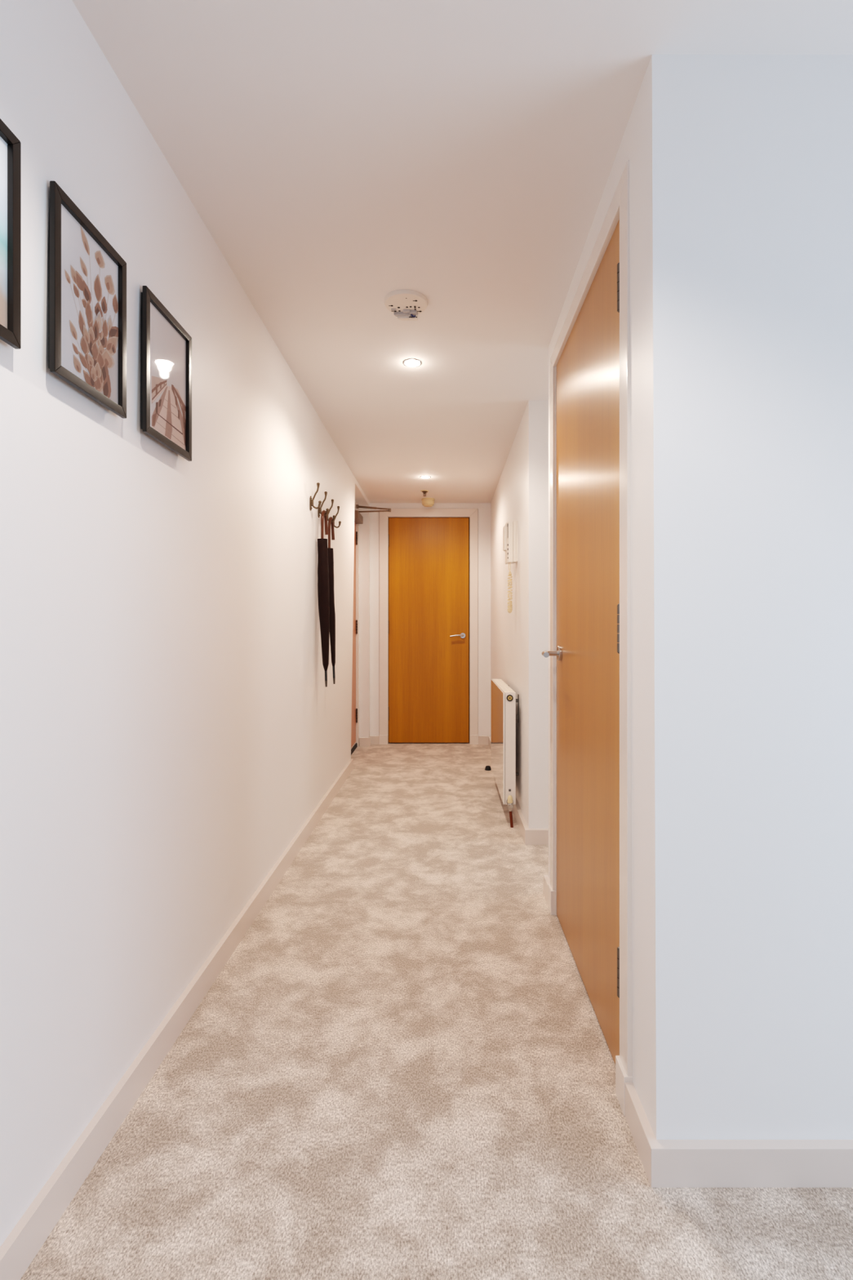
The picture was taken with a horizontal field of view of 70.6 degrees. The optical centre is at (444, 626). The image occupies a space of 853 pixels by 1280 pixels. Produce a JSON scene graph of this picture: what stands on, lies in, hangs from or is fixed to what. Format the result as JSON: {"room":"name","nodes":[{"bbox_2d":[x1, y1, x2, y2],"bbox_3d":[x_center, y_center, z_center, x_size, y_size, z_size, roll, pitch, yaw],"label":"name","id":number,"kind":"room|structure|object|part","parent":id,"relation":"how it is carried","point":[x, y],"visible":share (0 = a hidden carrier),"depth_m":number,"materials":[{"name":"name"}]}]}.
{"room":"apartment hallway","nodes":[
{"label":"apartment hallway","id":0,"kind":"room"},
{"bbox_2d":[0,0,369,1246],"bbox_3d":[-0.809,-0.055,1.575,0.282,2.320,8.350,0,0,0],"label":"wall","id":1,"kind":"structure","parent":0,"point":[171,723],"depth_m":1.34,"materials":[{"name":"white paint"}]},
{"bbox_2d":[0,118,20,349],"bbox_3d":[-0.673,-0.598,0.827,0.018,0.325,0.235,0,0,0],"label":"picture frame","id":2,"kind":"object","parent":1,"relation":"attached to","point":[10,144],"visible":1,"depth_m":0.93,"materials":[{"name":"black wood"}]},
{"bbox_2d":[0,136,7,328],"bbox_3d":[-0.673,-0.598,0.827,0.001,0.296,0.205,0,0,0],"label":"print","id":3,"kind":"object","parent":2,"relation":"attached to","point":[3,145],"depth_m":0.92},
{"bbox_2d":[48,181,126,418],"bbox_3d":[-0.673,-0.598,1.143,0.018,0.325,0.233,0,0,0],"label":"picture frame","id":4,"kind":"object","parent":1,"relation":"attached to","point":[87,277],"visible":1,"depth_m":1.13,"materials":[{"name":"black wood"}]},
{"bbox_2d":[61,204,118,404],"bbox_3d":[-0.672,-0.598,1.143,0.001,0.296,0.203,0,0,0],"label":"print","id":5,"kind":"object","parent":4,"relation":"attached to","point":[90,264],"depth_m":1.14,"materials":[{"name":"paper"}]},
{"bbox_2d":[140,285,191,461],"bbox_3d":[-0.673,-0.598,1.463,0.018,0.325,0.242,0,0,0],"label":"picture frame","id":6,"kind":"object","parent":1,"relation":"attached to","point":[166,346],"visible":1,"depth_m":1.45,"materials":[{"name":"black wood"}]},
{"bbox_2d":[150,302,185,449],"bbox_3d":[-0.673,-0.598,1.463,0.001,0.296,0.212,0,0,0],"label":"print","id":7,"kind":"object","parent":6,"relation":"attached to","point":[167,336],"depth_m":1.46,"materials":[{"name":"brown paper"}]},
{"bbox_2d":[0,758,353,1279],"bbox_3d":[-0.717,1.053,1.010,0.038,0.085,7.220,0,0,0],"label":"baseboard","id":8,"kind":"structure","parent":1,"relation":"attached to","point":[26,1238],"depth_m":1.34,"materials":[{"name":"white paint"}]},
{"bbox_2d":[309,482,321,510],"bbox_3d":[-0.660,-0.669,3.092,0.059,0.144,0.025,0,0,0],"label":"coat hook","id":9,"kind":"object","parent":1,"relation":"attached to","point":[311,501],"visible":1,"depth_m":3.09,"materials":[{"name":"brown metal"}]},
{"bbox_3d":[-0.661,-0.685,3.092,0.042,0.088,0.014,0,0,0],"label":"arm","id":10,"kind":"part","parent":9,"relation":"part of","materials":[{"name":"brown metal"}]},
{"bbox_3d":[-0.657,-0.621,3.092,0.049,0.030,0.013,0,0,0],"label":"arm","id":11,"kind":"part","parent":9,"relation":"part of","materials":[{"name":"brown metal"}]},
{"bbox_2d":[317,491,328,517],"bbox_3d":[-0.661,-0.669,3.293,0.059,0.144,0.025,0,0,0],"label":"coat hook","id":12,"kind":"object","parent":1,"relation":"attached to","point":[319,510],"visible":0.77,"depth_m":3.29,"materials":[{"name":"brown metal"}]},
{"bbox_2d":[317,510,329,686],"bbox_3d":[-0.652,-0.157,3.287,0.065,0.961,0.141,0,0,0],"label":"umbrella","id":13,"kind":"object","parent":12,"relation":"hanging from","point":[322,549],"visible":1,"depth_m":3.23,"materials":[{"name":"black fabric"}]},
{"bbox_3d":[-0.657,-0.530,3.298,0.020,0.215,0.119,0,0,3],"label":"crook handle","id":14,"kind":"part","parent":13,"relation":"part of","materials":[{"name":"brown wood"}]},
{"bbox_3d":[-0.662,-0.685,3.293,0.042,0.088,0.014,0,0,0],"label":"arm","id":15,"kind":"part","parent":12,"relation":"part of","materials":[{"name":"brown metal"}]},
{"bbox_2d":[325,498,335,522],"bbox_3d":[-0.661,-0.669,3.493,0.059,0.144,0.025,0,0,0],"label":"coat hook","id":16,"kind":"object","parent":1,"relation":"attached to","point":[332,500],"visible":0.62,"depth_m":3.49,"materials":[{"name":"brown metal"}]},
{"bbox_3d":[-0.663,-0.685,3.493,0.042,0.088,0.014,0,0,0],"label":"arm","id":17,"kind":"part","parent":16,"relation":"part of","materials":[{"name":"brown metal"}]},
{"bbox_2d":[328,516,335,684],"bbox_3d":[-0.652,-0.155,3.491,0.055,0.965,0.133,0,0,0],"label":"umbrella","id":18,"kind":"object","parent":16,"relation":"hanging from","point":[331,557],"visible":0.82,"depth_m":3.44,"materials":[{"name":"black fabric"}]},
{"bbox_3d":[-0.658,-0.518,3.498,0.020,0.239,0.119,0,0,3],"label":"crook handle","id":19,"kind":"part","parent":18,"relation":"part of","materials":[{"name":"brown wood"}]},
{"bbox_2d":[332,506,341,528],"bbox_3d":[-0.662,-0.669,3.690,0.059,0.144,0.025,0,0,0],"label":"coat hook","id":20,"kind":"object","parent":1,"relation":"attached to","point":[338,507],"visible":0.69,"depth_m":3.69,"materials":[{"name":"brown metal"}]},
{"bbox_2d":[351,500,391,755],"bbox_3d":[-0.665,-0.010,5.060,0.389,2.198,0.884,0,0,0],"label":"door","id":21,"kind":"structure","parent":1,"relation":"in","point":[358,518],"depth_m":5.43,"materials":[{"name":"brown wood"}]},
{"bbox_3d":[-0.819,-0.012,5.060,0.082,2.194,0.884,0,0,0],"label":"frame","id":22,"kind":"part","parent":21,"relation":"part of","materials":[{"name":"white paint"}]},
{"bbox_3d":[-0.627,-1.036,5.325,0.314,0.087,0.060,0,0,2],"label":"closer arm","id":23,"kind":"part","parent":21,"relation":"part of","materials":[{"name":"brown metal"}]},
{"bbox_2d":[369,502,490,736],"bbox_3d":[-0.125,-0.075,5.668,1.650,2.360,0.163,0,0,0],"label":"wall","id":24,"kind":"structure","parent":0,"point":[483,508],"depth_m":5.59,"materials":[{"name":"white paint"}]},
{"bbox_2d":[359,735,488,746],"bbox_3d":[-0.183,1.052,5.536,1.183,0.086,0.112,0,0,0],"label":"baseboard","id":25,"kind":"structure","parent":24,"relation":"attached to","point":[372,740],"depth_m":5.57,"materials":[{"name":"white paint"}]},
{"bbox_2d":[378,508,478,744],"bbox_3d":[-0.146,-0.002,5.620,0.918,2.185,0.160,0,0,0],"label":"door","id":26,"kind":"structure","parent":24,"relation":"in","point":[428,557],"depth_m":5.60,"materials":[{"name":"orange wood"}]},
{"bbox_3d":[0.115,0.082,5.566,0.129,0.028,0.052,0,0,0],"label":"lever","id":27,"kind":"part","parent":26,"relation":"part of","materials":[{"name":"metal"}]},
{"bbox_2d":[20,742,852,1279],"bbox_3d":[0.875,1.125,1.575,3.650,0.080,8.350,0,0,0],"label":"floor","id":28,"kind":"structure","parent":0,"point":[402,1067],"depth_m":1.35,"materials":[{"name":"beige carpet"}]},
{"bbox_2d":[484,765,491,770],"bbox_3d":[0.331,1.071,4.575,0.048,0.030,0.048,0,0,0],"label":"doorstop","id":29,"kind":"object","parent":28,"relation":"on","point":[487,767],"visible":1,"depth_m":4.56,"materials":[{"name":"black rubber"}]},
{"bbox_2d":[71,0,852,502],"bbox_3d":[0.875,-1.188,1.575,3.650,0.121,8.350,0,0,0],"label":"ceiling","id":30,"kind":"structure","parent":0,"point":[339,157],"depth_m":1.46,"materials":[{"name":"white paint"}]},
{"bbox_2d":[384,289,427,320],"bbox_3d":[-0.134,-1.116,2.095,0.151,0.036,0.151,0,0,0],"label":"smoke detector","id":31,"kind":"object","parent":30,"relation":"attached to","point":[406,304],"visible":1,"depth_m":2.09,"materials":[{"name":"white plastic"}]},
{"bbox_3d":[-0.141,-1.114,2.137,0.093,0.011,0.044,0,0,0],"label":"moulding","id":32,"kind":"part","parent":31,"relation":"part of","materials":[{"name":"white plastic"}]},
{"bbox_2d":[402,358,422,367],"bbox_3d":[-0.138,-1.132,2.585,0.083,0.008,0.083,0,0,0],"label":"recessed light","id":33,"kind":"object","parent":30,"relation":"in","point":[411,362],"visible":1,"depth_m":2.58,"materials":[{"name":"glass"}]},
{"bbox_3d":[-0.138,-1.131,2.585,0.067,0.007,0.067,0,0,0],"label":"bulb","id":34,"kind":"part","parent":33,"relation":"part of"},
{"bbox_2d":[420,489,429,496],"bbox_3d":[-0.166,-1.123,5.070,0.072,0.046,0.072,0,0,0],"label":"sprinkler head","id":35,"kind":"object","parent":30,"relation":"attached to","point":[424,491],"visible":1,"depth_m":5.06},
{"bbox_2d":[420,475,431,478],"bbox_3d":[-0.145,-1.141,4.591,0.083,0.008,0.083,0,0,0],"label":"recessed light","id":36,"kind":"object","parent":30,"relation":"in","point":[421,477],"visible":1,"depth_m":4.58,"materials":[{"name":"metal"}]},
{"bbox_2d":[421,497,435,506],"bbox_3d":[-0.147,-1.113,5.400,0.120,0.070,0.120,0,0,0],"label":"smoke detector","id":37,"kind":"object","parent":30,"relation":"attached to","point":[426,502],"visible":1,"depth_m":5.36,"materials":[{"name":"beige plastic"}]},
{"bbox_2d":[490,54,728,1139],"bbox_3d":[0.504,-0.075,3.393,0.191,2.360,4.413,0,0,0],"label":"wall","id":38,"kind":"structure","parent":0,"point":[675,140],"depth_m":1.19,"materials":[{"name":"white paint"}]},
{"bbox_2d":[491,678,519,827],"bbox_3d":[0.375,0.725,3.731,0.106,0.731,0.954,0,0,0],"label":"radiator","id":39,"kind":"object","parent":38,"relation":"attached to","point":[504,700],"visible":1,"depth_m":3.31,"materials":[{"name":"white metal"}]},
{"bbox_3d":[0.327,0.668,3.737,0.009,0.610,0.875,0,0,0],"label":"panel","id":40,"kind":"part","parent":39,"relation":"part of","materials":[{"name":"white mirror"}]},
{"bbox_2d":[492,679,515,694],"bbox_3d":[0.361,0.366,3.737,0.060,0.011,0.855,0,0,0],"label":"grille","id":41,"kind":"object","parent":39,"relation":"attached to","point":[502,688],"depth_m":3.63,"materials":[{"name":"white metal"}]},
{"bbox_3d":[0.361,0.666,3.305,0.058,0.614,0.013,0,0,0],"label":"panel","id":42,"kind":"part","parent":39,"relation":"part of","materials":[{"name":"white paint"}]},
{"bbox_2d":[502,520,517,613],"bbox_3d":[0.388,-0.347,3.541,0.076,0.535,0.126,0,0,0],"label":"phone","id":43,"kind":"object","parent":38,"relation":"attached to","point":[510,529],"visible":1,"depth_m":3.48,"materials":[{"name":"white plastic"}]},
{"bbox_3d":[0.380,-0.229,3.495,0.030,0.298,0.030,0,0,0],"label":"coiled cord","id":44,"kind":"part","parent":43,"relation":"part of","materials":[{"name":"white plastic"}]},
{"bbox_3d":[0.422,-0.496,3.536,0.008,0.233,0.108,0,0,0],"label":"plate","id":45,"kind":"part","parent":43,"relation":"part of","materials":[{"name":"white plastic"}]},
{"bbox_2d":[488,736,548,844],"bbox_3d":[1.301,1.053,4.282,1.798,0.085,2.567,0,0,0],"label":"baseboard","id":46,"kind":"structure","parent":38,"relation":"attached to","point":[530,836],"depth_m":3.00,"materials":[{"name":"white paint"}]},
{"bbox_2d":[542,160,632,1115],"bbox_3d":[0.429,0.026,1.835,0.182,2.129,0.998,0,0,0],"label":"door","id":47,"kind":"structure","parent":38,"relation":"in","point":[589,889],"depth_m":1.68,"materials":[{"name":"brown wood"}]},
{"bbox_3d":[0.361,0.094,2.125,0.055,0.022,0.155,0,0,24],"label":"lever","id":48,"kind":"part","parent":47,"relation":"part of","materials":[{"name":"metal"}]},
{"bbox_3d":[0.415,0.095,2.178,0.011,0.052,0.052,0,0,0],"label":"handle","id":49,"kind":"part","parent":47,"relation":"part of","materials":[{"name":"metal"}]},
{"bbox_2d":[728,54,852,1139],"bbox_3d":[1.630,-0.055,1.254,2.140,2.320,0.133,0,0,0],"label":"wall","id":50,"kind":"structure","parent":0,"point":[791,116],"depth_m":1.19,"materials":[{"name":"white paint"}]},
{"bbox_2d":[625,1082,852,1187],"bbox_3d":[1.550,1.053,1.252,2.300,0.085,0.172,0,0,0],"label":"baseboard","id":51,"kind":"structure","parent":50,"relation":"attached to","point":[667,1163],"depth_m":1.17,"materials":[{"name":"white paint"}]},
{"bbox_3d":[1.430,-0.055,2.730,1.740,2.320,0.820,0,0,0],"label":"wall","id":52,"kind":"structure","parent":0,"visible":0},
{"bbox_2d":[543,874,550,903],"bbox_3d":[1.302,1.053,2.396,1.797,0.085,0.124,0,0,0],"label":"baseboard","id":53,"kind":"structure","parent":52,"relation":"attached to","point":[546,879],"depth_m":2.40,"materials":[{"name":"white paint"}]}
]}

